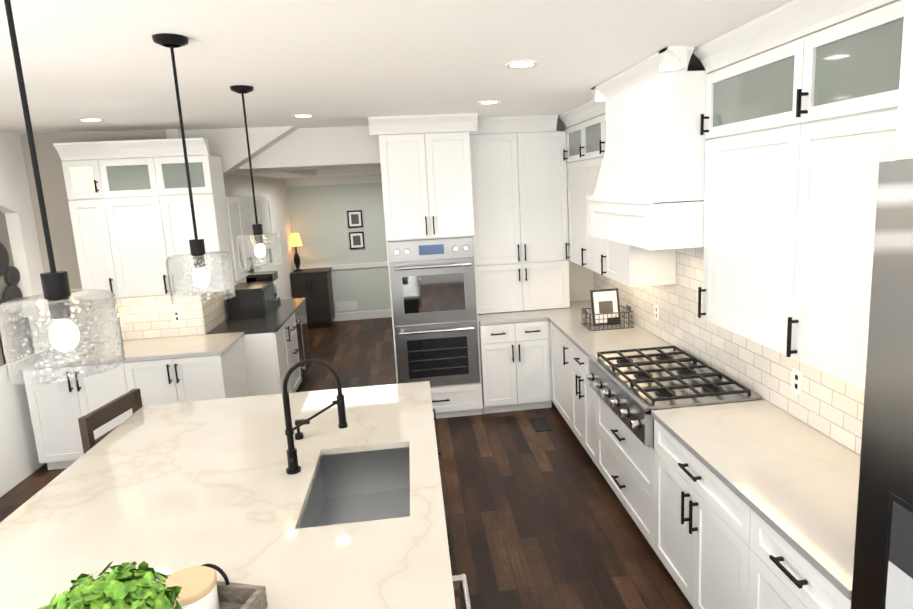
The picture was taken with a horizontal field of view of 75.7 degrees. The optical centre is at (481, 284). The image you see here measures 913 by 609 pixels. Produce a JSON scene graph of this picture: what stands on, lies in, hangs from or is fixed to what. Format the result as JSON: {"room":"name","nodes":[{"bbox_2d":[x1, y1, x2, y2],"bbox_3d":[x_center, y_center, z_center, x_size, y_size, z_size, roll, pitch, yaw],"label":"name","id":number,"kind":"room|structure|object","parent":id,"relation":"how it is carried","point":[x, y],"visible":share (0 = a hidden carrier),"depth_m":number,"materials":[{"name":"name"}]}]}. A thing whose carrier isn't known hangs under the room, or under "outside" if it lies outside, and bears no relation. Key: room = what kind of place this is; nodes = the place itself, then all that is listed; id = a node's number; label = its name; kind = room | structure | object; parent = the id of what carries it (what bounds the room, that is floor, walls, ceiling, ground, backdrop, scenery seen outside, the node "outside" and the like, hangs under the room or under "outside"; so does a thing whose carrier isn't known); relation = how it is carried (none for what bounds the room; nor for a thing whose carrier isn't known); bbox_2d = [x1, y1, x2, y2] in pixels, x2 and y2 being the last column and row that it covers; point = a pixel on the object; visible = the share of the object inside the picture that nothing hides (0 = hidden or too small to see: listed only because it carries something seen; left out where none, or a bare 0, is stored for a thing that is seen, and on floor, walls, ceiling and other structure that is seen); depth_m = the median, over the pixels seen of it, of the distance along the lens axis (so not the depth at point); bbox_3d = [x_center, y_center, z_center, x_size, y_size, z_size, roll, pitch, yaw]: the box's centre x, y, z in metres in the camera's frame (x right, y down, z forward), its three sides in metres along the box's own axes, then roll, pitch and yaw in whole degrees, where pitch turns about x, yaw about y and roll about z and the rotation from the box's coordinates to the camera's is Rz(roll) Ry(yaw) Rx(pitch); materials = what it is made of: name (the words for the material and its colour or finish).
{"room":"kitchen","nodes":[
{"label":"kitchen","id":0,"kind":"room"},
{"bbox_2d":[0,132,53,496],"bbox_3d":[-3.358,0.757,1.024,0.200,2.720,8.300,-4,10,-7],"label":"wall","id":1,"kind":"structure","parent":0,"point":[19,460],"depth_m":4.75,"materials":[{"name":"white paint"}]},
{"bbox_2d":[0,243,22,310],"bbox_3d":[-3.745,0.154,4.246,0.039,1.055,1.300,-4,10,-7],"label":"discs","id":2,"kind":"object","parent":1,"relation":"attached to","point":[12,290],"visible":0.77,"depth_m":4.72,"materials":[{"name":"metal"}]},
{"bbox_2d":[0,317,33,363],"bbox_3d":[-3.781,0.450,4.772,0.047,0.310,0.305,-4,10,-7],"label":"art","id":3,"kind":"object","parent":1,"relation":"attached to","point":[23,329],"visible":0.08,"depth_m":4.79},
{"bbox_2d":[20,129,166,288],"bbox_3d":[-3.305,0.050,5.204,1.350,2.720,0.100,-4,10,-7],"label":"wall","id":4,"kind":"structure","parent":0,"point":[56,199],"depth_m":4.98,"materials":[{"name":"beige paint"}]},
{"bbox_2d":[55,142,126,299],"bbox_3d":[-3.147,-0.528,4.893,0.330,1.255,0.338,-4,10,-7],"label":"upper cabinet","id":5,"kind":"object","parent":4,"relation":"attached to","point":[84,164],"depth_m":4.72,"materials":[{"name":"white wood"}]},
{"bbox_2d":[52,288,203,343],"bbox_3d":[-3.139,0.253,5.201,1.248,0.495,0.008,-4,10,-7],"label":"backsplash","id":6,"kind":"structure","parent":4,"relation":"attached to","point":[147,317],"depth_m":5.22,"materials":[{"name":"tile"}]},
{"bbox_2d":[119,314,123,325],"bbox_3d":[-3.210,0.313,5.195,0.070,0.115,0.005,-4,10,-7],"label":"electrical outlet plate","id":7,"kind":"object","parent":6,"relation":"attached to","point":[120,315],"depth_m":5.20,"materials":[{"name":"white plastic"}]},
{"bbox_2d":[172,310,181,322],"bbox_3d":[-2.725,0.280,5.250,0.070,0.115,0.005,-4,10,-7],"label":"electrical outlet plate","id":8,"kind":"object","parent":6,"relation":"attached to","point":[176,314],"depth_m":5.25,"materials":[{"name":"white plastic"}]},
{"bbox_2d":[103,138,235,296],"bbox_3d":[-2.656,-0.561,4.949,0.900,1.255,0.338,-4,10,-7],"label":"upper cabinet","id":9,"kind":"object","parent":4,"relation":"attached to","point":[130,214],"depth_m":4.79,"materials":[{"name":"white wood"}]},
{"bbox_2d":[165,129,294,334],"bbox_3d":[-2.850,-0.341,7.392,0.100,2.720,4.400,-4,10,-7],"label":"wall","id":10,"kind":"structure","parent":0,"point":[275,189],"depth_m":8.47,"materials":[{"name":"white paint"}]},
{"bbox_2d":[199,277,246,334],"bbox_3d":[-2.617,0.078,6.086,0.008,0.495,1.649,-4,10,-7],"label":"backsplash","id":11,"kind":"structure","parent":10,"relation":"attached to","point":[215,314],"depth_m":5.58,"materials":[{"name":"tile"}]},
{"bbox_2d":[226,196,262,280],"bbox_3d":[-2.427,-0.459,5.619,0.328,0.760,0.860,-4,10,-7],"label":"upper cabinet","id":12,"kind":"object","parent":10,"relation":"attached to","point":[241,213],"depth_m":5.54,"materials":[{"name":"white wood"}]},
{"bbox_2d":[255,195,275,265],"bbox_3d":[-2.518,-0.577,6.344,0.328,0.760,0.860,-4,10,-7],"label":"upper cabinet","id":13,"kind":"object","parent":10,"relation":"attached to","point":[263,207],"depth_m":6.46,"materials":[{"name":"white wood"}]},
{"bbox_2d":[230,168,318,178],"bbox_3d":[-2.581,-1.562,7.401,0.600,0.345,3.940,-4,10,-7],"label":"ceiling soffit","id":14,"kind":"structure","parent":0,"point":[265,172],"depth_m":7.26,"materials":[{"name":"white paint"}]},
{"bbox_2d":[268,164,380,171],"bbox_3d":[-0.508,-1.431,6.029,3.120,0.345,0.700,-4,10,-7],"label":"ceiling soffit","id":15,"kind":"structure","parent":0,"point":[359,165],"depth_m":6.02,"materials":[{"name":"white paint"}]},
{"bbox_2d":[285,175,391,320],"bbox_3d":[-1.265,-0.821,9.780,3.850,2.720,0.160,-4,10,-7],"label":"wall","id":16,"kind":"structure","parent":0,"point":[319,207],"depth_m":9.63,"materials":[{"name":"white paint"}]},
{"bbox_2d":[336,301,357,311],"bbox_3d":[-2.249,0.357,9.818,0.350,0.160,0.014,-4,10,-7],"label":"air vent","id":17,"kind":"object","parent":16,"relation":"in","point":[347,306],"visible":1,"depth_m":9.81,"materials":[{"name":"white"}]},
{"bbox_2d":[347,210,362,227],"bbox_3d":[-2.064,-1.077,9.602,0.240,0.280,0.025,-4,10,-7],"label":"picture frame","id":18,"kind":"object","parent":16,"relation":"attached to","point":[355,218],"visible":1,"depth_m":9.59,"materials":[{"name":"black wood"}]},
{"bbox_2d":[349,231,364,248],"bbox_3d":[-2.047,-0.733,9.660,0.240,0.280,0.025,-4,10,-7],"label":"picture frame","id":19,"kind":"object","parent":16,"relation":"attached to","point":[356,240],"visible":1,"depth_m":9.65,"materials":[{"name":"black metal"}]},
{"bbox_2d":[0,317,693,608],"bbox_3d":[-1.536,1.630,3.692,6.500,0.060,13.200,-4,10,-7],"label":"floor","id":20,"kind":"structure","parent":0,"point":[539,520],"depth_m":3.90,"materials":[{"name":"brown wood"}]},
{"bbox_2d":[22,358,134,469],"bbox_3d":[-3.189,1.015,4.985,0.800,0.880,0.638,-4,10,-7],"label":"base cabinet","id":21,"kind":"object","parent":20,"relation":"on","point":[55,408],"depth_m":4.65,"materials":[{"name":"white wood"}]},
{"bbox_2d":[15,332,242,369],"bbox_3d":[-2.912,0.547,4.939,1.598,0.030,0.648,-4,10,-7],"label":"countertop","id":22,"kind":"structure","parent":21,"relation":"on","point":[208,343],"depth_m":4.88,"materials":[{"name":"white stone"}]},
{"bbox_2d":[78,388,141,453],"bbox_3d":[-1.843,1.153,3.357,0.450,1.020,0.470,-2,10,3],"label":"stool","id":23,"kind":"object","parent":20,"relation":"on","point":[90,422],"visible":0.08,"depth_m":3.22,"materials":[{"name":"brown wood"}]},
{"bbox_2d":[131,338,248,405],"bbox_3d":[-2.515,0.969,5.063,0.800,0.880,0.638,-4,10,-7],"label":"base cabinet","id":24,"kind":"object","parent":20,"relation":"on","point":[188,377],"depth_m":4.73,"materials":[{"name":"white wood"}]},
{"bbox_2d":[243,323,294,395],"bbox_3d":[-2.204,0.850,5.681,0.608,0.880,0.510,-4,10,-7],"label":"base cabinet","id":25,"kind":"object","parent":20,"relation":"on","point":[276,345],"depth_m":5.44,"materials":[{"name":"white wood"}]},
{"bbox_2d":[207,299,302,334],"bbox_3d":[-2.288,0.314,6.140,0.618,0.030,1.600,-4,10,-7],"label":"countertop","id":26,"kind":"structure","parent":25,"relation":"on","point":[275,319],"depth_m":5.74,"materials":[{"name":"grey stone"}]},
{"bbox_2d":[227,281,275,319],"bbox_3d":[-2.393,0.152,6.131,0.354,0.300,0.500,-4,10,-7],"label":"toaster oven","id":27,"kind":"object","parent":26,"relation":"on","point":[252,300],"visible":0.96,"depth_m":5.90,"materials":[{"name":"black metal"}]},
{"bbox_2d":[246,271,280,304],"bbox_3d":[-2.453,0.043,6.616,0.280,0.360,0.260,-4,10,-7],"label":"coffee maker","id":28,"kind":"object","parent":26,"relation":"on","point":[263,276],"visible":0.33,"depth_m":6.48,"materials":[{"name":"black"}]},
{"bbox_2d":[287,311,302,391],"bbox_3d":[-2.255,0.784,6.088,0.608,0.880,0.560,-4,10,-7],"label":"base cabinet","id":29,"kind":"object","parent":20,"relation":"on","point":[293,322],"depth_m":6.26,"materials":[{"name":"white wood"}]},
{"bbox_2d":[295,299,310,377],"bbox_3d":[-2.326,0.692,6.651,0.608,0.880,0.710,-4,10,-7],"label":"base cabinet","id":30,"kind":"object","parent":20,"relation":"on","point":[304,347],"depth_m":6.73,"materials":[{"name":"white wood"}]},
{"bbox_2d":[290,267,334,328],"bbox_3d":[-2.696,0.219,9.458,0.580,0.915,0.509,-4,10,-7],"label":"buffet","id":31,"kind":"object","parent":20,"relation":"on","point":[313,286],"visible":0.88,"depth_m":9.26,"materials":[{"name":"brown wood"}]},
{"bbox_2d":[289,233,302,271],"bbox_3d":[-2.945,-0.520,9.342,0.220,0.600,0.220,-4,10,-7],"label":"table lamp","id":32,"kind":"object","parent":31,"relation":"on","point":[295,241],"visible":1,"depth_m":9.28,"materials":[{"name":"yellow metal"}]},
{"bbox_2d":[386,229,483,418],"bbox_3d":[-0.438,0.346,5.544,0.770,1.750,0.608,-4,10,-7],"label":"tall cabinet","id":33,"kind":"object","parent":20,"relation":"on","point":[456,400],"depth_m":5.36,"materials":[{"name":"white wood"}]},
{"bbox_2d":[388,237,479,386],"bbox_3d":[-0.407,0.264,5.220,0.740,1.335,0.149,-4,10,-7],"label":"double oven","id":34,"kind":"object","parent":33,"relation":"in","point":[434,305],"visible":1,"depth_m":5.21,"materials":[{"name":"silver metal"}]},
{"bbox_2d":[432,407,471,608],"bbox_3d":[-0.731,1.336,2.374,1.316,0.880,2.706,-4,10,-7],"label":"kitchen island","id":35,"kind":"object","parent":20,"relation":"on","point":[461,582],"depth_m":1.97,"materials":[{"name":"grey wood"}]},
{"bbox_2d":[0,389,337,608],"bbox_3d":[-1.285,0.919,2.268,1.170,0.030,2.725,-4,10,-7],"label":"island countertop","id":36,"kind":"structure","parent":35,"relation":"on","point":[175,487],"depth_m":2.39,"materials":[{"name":"white stone"}]},
{"bbox_2d":[155,563,267,608],"bbox_3d":[-0.885,0.957,1.441,0.350,0.128,0.700,-1,10,13],"label":"tray","id":37,"kind":"object","parent":36,"relation":"on","point":[231,595],"visible":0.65,"depth_m":1.74,"materials":[{"name":"grey wood"}]},
{"bbox_2d":[38,561,181,608],"bbox_3d":[-0.872,0.842,1.375,0.322,0.351,0.309,-4,10,-7],"label":"plant","id":38,"kind":"object","parent":37,"relation":"on","point":[114,589],"visible":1,"depth_m":1.35,"materials":[{"name":"green plant"}]},
{"bbox_2d":[162,566,219,608],"bbox_3d":[-0.834,0.905,1.675,0.155,0.122,0.155,-4,10,-7],"label":"canister","id":39,"kind":"object","parent":37,"relation":"on","point":[198,584],"visible":0.67,"depth_m":1.66,"materials":[{"name":"white ceramic"}]},
{"bbox_2d":[294,419,309,439],"bbox_3d":[-0.897,0.724,2.941,0.081,0.092,0.042,-4,10,-7],"label":"soap dispenser","id":40,"kind":"object","parent":36,"relation":"on","point":[298,435],"visible":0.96,"depth_m":2.93,"materials":[{"name":"black metal"}]},
{"bbox_2d":[296,445,407,528],"bbox_3d":[-0.509,0.965,2.524,0.452,0.245,0.702,-4,10,-7],"label":"sink","id":41,"kind":"object","parent":36,"relation":"in","point":[348,484],"depth_m":2.84,"materials":[{"name":"grey metal"}]},
{"bbox_2d":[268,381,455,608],"bbox_3d":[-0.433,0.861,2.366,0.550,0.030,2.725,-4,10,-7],"label":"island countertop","id":42,"kind":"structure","parent":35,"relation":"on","point":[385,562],"depth_m":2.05,"materials":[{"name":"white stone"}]},
{"bbox_2d":[282,359,347,474],"bbox_3d":[-0.731,0.574,2.541,0.282,0.505,0.120,-4,10,-7],"label":"faucet","id":43,"kind":"object","parent":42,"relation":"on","point":[294,467],"visible":1,"depth_m":2.56,"materials":[{"name":"black metal"}]},
{"bbox_2d":[480,321,551,413],"bbox_3d":[0.300,0.727,5.699,0.658,0.878,0.608,-4,10,-7],"label":"base cabinet","id":44,"kind":"object","parent":20,"relation":"on","point":[517,354],"depth_m":5.40,"materials":[{"name":"white wood"}]},
{"bbox_2d":[480,309,547,324],"bbox_3d":[0.262,0.279,5.616,0.623,0.030,0.618,-4,10,-7],"label":"countertop","id":45,"kind":"structure","parent":44,"relation":"on","point":[533,314],"depth_m":5.41,"materials":[{"name":"white stone"}]},
{"bbox_2d":[472,114,569,312],"bbox_3d":[0.345,-0.663,5.632,0.918,1.807,0.308,-4,10,-7],"label":"tall cabinet","id":46,"kind":"object","parent":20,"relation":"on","point":[495,188],"depth_m":5.48,"materials":[{"name":"white wood"}]},
{"bbox_2d":[529,417,552,431],"bbox_3d":[0.528,1.239,5.215,0.150,0.006,0.300,-4,10,-7],"label":"floor vent","id":47,"kind":"object","parent":20,"relation":"in","point":[540,424],"visible":1,"depth_m":5.20,"materials":[{"name":"black metal"}]},
{"bbox_2d":[550,324,567,423],"bbox_3d":[0.998,0.793,5.098,0.618,0.881,0.718,-4,10,-7],"label":"base cabinet","id":48,"kind":"object","parent":20,"relation":"on","point":[559,373],"depth_m":5.16,"materials":[{"name":"white wood"}]},
{"bbox_2d":[564,336,591,458],"bbox_3d":[1.072,0.888,4.511,0.618,0.881,0.720,-4,10,-7],"label":"base cabinet","id":49,"kind":"object","parent":20,"relation":"on","point":[579,390],"depth_m":4.51,"materials":[{"name":"white wood"}]},
{"bbox_2d":[540,300,672,359],"bbox_3d":[0.968,0.342,5.037,0.632,0.030,1.946,-4,10,-7],"label":"countertop","id":50,"kind":"structure","parent":49,"relation":"on","point":[569,320],"depth_m":4.65,"materials":[{"name":"white stone"}]},
{"bbox_2d":[581,305,632,330],"bbox_3d":[1.048,0.266,4.891,0.384,0.158,0.253,-4,10,-7],"label":"basket","id":51,"kind":"object","parent":50,"relation":"on","point":[613,321],"visible":0.85,"depth_m":4.79,"materials":[{"name":"grey metal"}]},
{"bbox_2d":[590,288,619,325],"bbox_3d":[1.041,0.186,4.907,0.240,0.294,0.086,-4,10,-7],"label":"sign frame","id":52,"kind":"object","parent":51,"relation":"in","point":[604,300],"visible":0.93,"depth_m":4.90,"materials":[{"name":"black plastic"}]},
{"bbox_2d":[592,389,691,540],"bbox_3d":[1.181,1.114,3.694,0.618,0.696,1.100,-4,10,-7],"label":"base cabinet","id":53,"kind":"object","parent":20,"relation":"on","point":[622,459],"depth_m":3.65,"materials":[{"name":"white wood"}]},
{"bbox_2d":[586,346,761,447],"bbox_3d":[1.109,0.643,3.608,0.702,0.260,0.970,-4,10,-7],"label":"range","id":54,"kind":"object","parent":53,"relation":"in","point":[632,390],"visible":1,"depth_m":3.43,"materials":[{"name":"silver metal"}]},
{"bbox_2d":[648,412,735,608],"bbox_3d":[1.292,1.172,2.763,0.618,0.881,0.890,-4,10,-7],"label":"base cabinet","id":55,"kind":"object","parent":20,"relation":"on","point":[692,515],"depth_m":2.73,"materials":[{"name":"white wood"}]},
{"bbox_2d":[652,400,859,599],"bbox_3d":[1.296,0.766,2.428,0.632,0.030,1.413,-4,10,-7],"label":"countertop","id":56,"kind":"structure","parent":55,"relation":"on","point":[803,484],"depth_m":2.40,"materials":[{"name":"white stone"}]},
{"bbox_2d":[732,496,850,608],"bbox_3d":[1.375,1.280,2.099,0.618,0.881,0.585,-4,10,-7],"label":"base cabinet","id":57,"kind":"object","parent":20,"relation":"on","point":[767,574],"depth_m":2.13,"materials":[{"name":"white wood"}]},
{"bbox_2d":[851,159,912,608],"bbox_3d":[1.417,0.808,1.121,0.695,2.130,1.178,-4,10,-7],"label":"fridge","id":58,"kind":"object","parent":20,"relation":"on","point":[883,567],"visible":1,"depth_m":1.50,"materials":[{"name":"silver metal"}]},
{"bbox_2d":[318,167,380,176],"bbox_3d":[-0.908,-1.947,9.207,3.120,0.345,0.690,-4,10,-7],"label":"ceiling soffit","id":59,"kind":"structure","parent":0,"point":[326,171],"depth_m":8.79,"materials":[{"name":"white paint"}]},
{"bbox_2d":[0,0,791,133],"bbox_3d":[-1.669,-1.118,3.228,6.500,0.080,13.200,-4,10,-7],"label":"ceiling","id":60,"kind":"structure","parent":0,"point":[338,63],"depth_m":2.63,"materials":[{"name":"white paint"}]},
{"bbox_2d":[0,0,125,384],"bbox_3d":[-1.036,-0.285,1.361,0.236,0.999,0.236,-4,10,-7],"label":"pendant light","id":61,"kind":"object","parent":60,"relation":"hanging from","point":[63,334],"visible":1,"depth_m":1.38,"materials":[{"name":"clear glass"}]},
{"bbox_2d":[77,118,103,121],"bbox_3d":[-2.806,-1.186,4.218,0.168,0.005,0.168,5,12,38],"label":"recessed light","id":62,"kind":"object","parent":60,"relation":"in","point":[84,119],"depth_m":4.20,"materials":[{"name":"white"}]},
{"bbox_2d":[152,33,234,304],"bbox_3d":[-1.141,-0.435,2.283,0.236,0.999,0.236,-4,10,-7],"label":"pendant light","id":63,"kind":"object","parent":60,"relation":"hanging from","point":[200,276],"visible":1,"depth_m":2.28,"materials":[{"name":"clear glass"}]},
{"bbox_2d":[184,126,297,177],"bbox_3d":[-2.136,-1.122,5.313,0.950,0.560,0.200,-4,10,-7],"label":"ceiling slope","id":64,"kind":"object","parent":60,"relation":"attached to","point":[228,146],"visible":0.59,"depth_m":5.20,"materials":[{"name":"white paint"}]},
{"bbox_2d":[230,85,282,267],"bbox_3d":[-1.304,-0.605,3.337,0.236,0.999,0.236,-4,10,-7],"label":"pendant light","id":65,"kind":"object","parent":60,"relation":"hanging from","point":[257,237],"visible":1,"depth_m":3.34,"materials":[{"name":"clear glass"}]},
{"bbox_2d":[292,114,314,117],"bbox_3d":[-1.381,-1.312,4.560,0.168,0.005,0.168,-5,10,-15],"label":"recessed light","id":66,"kind":"object","parent":60,"relation":"in","point":[300,115],"depth_m":4.54,"materials":[{"name":"white plastic"}]},
{"bbox_2d":[478,100,499,103],"bbox_3d":[0.058,-1.340,4.308,0.168,0.005,0.168,-5,10,-15],"label":"recessed light","id":67,"kind":"object","parent":60,"relation":"in","point":[490,101],"depth_m":4.29,"materials":[{"name":"white plastic"}]},
{"bbox_2d":[506,61,537,68],"bbox_3d":[0.209,-1.127,3.004,0.168,0.005,0.168,-5,10,-15],"label":"recessed light","id":68,"kind":"object","parent":60,"relation":"in","point":[519,64],"depth_m":3.00,"materials":[{"name":"white"}]},
{"bbox_2d":[236,119,593,300],"bbox_3d":[-0.715,-0.176,5.798,3.750,2.720,0.100,-4,10,-7],"label":"wall","id":69,"kind":"structure","parent":0,"point":[324,146],"depth_m":5.48,"materials":[{"name":"white paint"}]},
{"bbox_2d":[376,113,475,232],"bbox_3d":[-0.502,-0.959,5.324,0.770,1.040,0.608,-4,10,-7],"label":"upper cabinet","id":70,"kind":"object","parent":69,"relation":"attached to","point":[426,160],"depth_m":5.02,"materials":[{"name":"white wood"}]},
{"bbox_2d":[561,130,567,258],"bbox_3d":[0.964,-0.870,5.648,0.338,1.235,0.363,-4,10,-7],"label":"upper cabinet","id":71,"kind":"object","parent":69,"relation":"attached to","point":[566,244],"depth_m":5.55,"materials":[{"name":"white wood"}]},
{"bbox_2d":[564,108,579,264],"bbox_3d":[1.012,-0.860,5.234,0.338,1.349,0.578,-4,10,-7],"label":"upper cabinet","id":72,"kind":"object","parent":0,"relation":"attached to","point":[571,121],"depth_m":5.31,"materials":[{"name":"white wood"}]},
{"bbox_2d":[576,100,599,273],"bbox_3d":[1.072,-0.783,4.755,0.338,1.349,0.640,-4,10,-7],"label":"upper cabinet","id":73,"kind":"object","parent":0,"relation":"attached to","point":[589,150],"depth_m":4.87,"materials":[{"name":"white wood"}]},
{"bbox_2d":[596,102,675,286],"bbox_3d":[1.132,-0.705,4.275,0.338,1.349,0.580,-4,10,-7],"label":"upper cabinet","id":74,"kind":"object","parent":0,"relation":"attached to","point":[628,265],"depth_m":4.11,"materials":[{"name":"white wood"}]},
{"bbox_2d":[700,4,787,350],"bbox_3d":[1.343,-0.432,2.598,0.338,1.349,0.785,-4,10,-7],"label":"upper cabinet","id":75,"kind":"object","parent":0,"relation":"attached to","point":[747,68],"depth_m":2.61,"materials":[{"name":"white wood"}]},
{"bbox_2d":[776,0,878,389],"bbox_3d":[1.425,-0.326,1.947,0.338,1.349,0.785,-4,10,-7],"label":"upper cabinet","id":76,"kind":"object","parent":0,"relation":"attached to","point":[808,117],"depth_m":2.10,"materials":[{"name":"white wood"}]},
{"bbox_2d":[868,0,912,163],"bbox_3d":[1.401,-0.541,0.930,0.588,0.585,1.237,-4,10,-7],"label":"upper cabinet","id":77,"kind":"object","parent":0,"relation":"attached to","point":[890,129],"depth_m":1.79,"materials":[{"name":"white wood"}]},
{"bbox_3d":[1.495,0.051,3.816,0.150,2.720,13.200,-4,10,-7],"label":"wall","id":78,"kind":"structure","parent":0,"visible":0},
{"bbox_2d":[587,45,709,250],"bbox_3d":[1.077,-0.749,3.439,0.633,0.977,1.200,-4,10,-7],"label":"range hood","id":79,"kind":"object","parent":78,"relation":"attached to","point":[649,191],"visible":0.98,"depth_m":3.03,"materials":[{"name":"white wood"}]},
{"bbox_2d":[594,248,864,455],"bbox_3d":[1.415,0.099,3.839,0.008,0.815,4.350,-4,10,-7],"label":"backsplash","id":80,"kind":"structure","parent":78,"relation":"attached to","point":[831,407],"depth_m":3.38,"materials":[{"name":"tile"}]},
{"bbox_2d":[654,304,658,320],"bbox_3d":[1.341,0.212,4.486,0.005,0.115,0.070,-4,10,-7],"label":"electrical outlet plate","id":81,"kind":"object","parent":80,"relation":"attached to","point":[656,308],"depth_m":4.48,"materials":[{"name":"white plastic"}]},
{"bbox_2d":[791,368,801,394],"bbox_3d":[1.544,0.474,2.870,0.005,0.115,0.070,-4,10,-7],"label":"electrical outlet plate","id":82,"kind":"object","parent":80,"relation":"attached to","point":[796,379],"depth_m":2.87,"materials":[{"name":"white plastic"}]}
]}

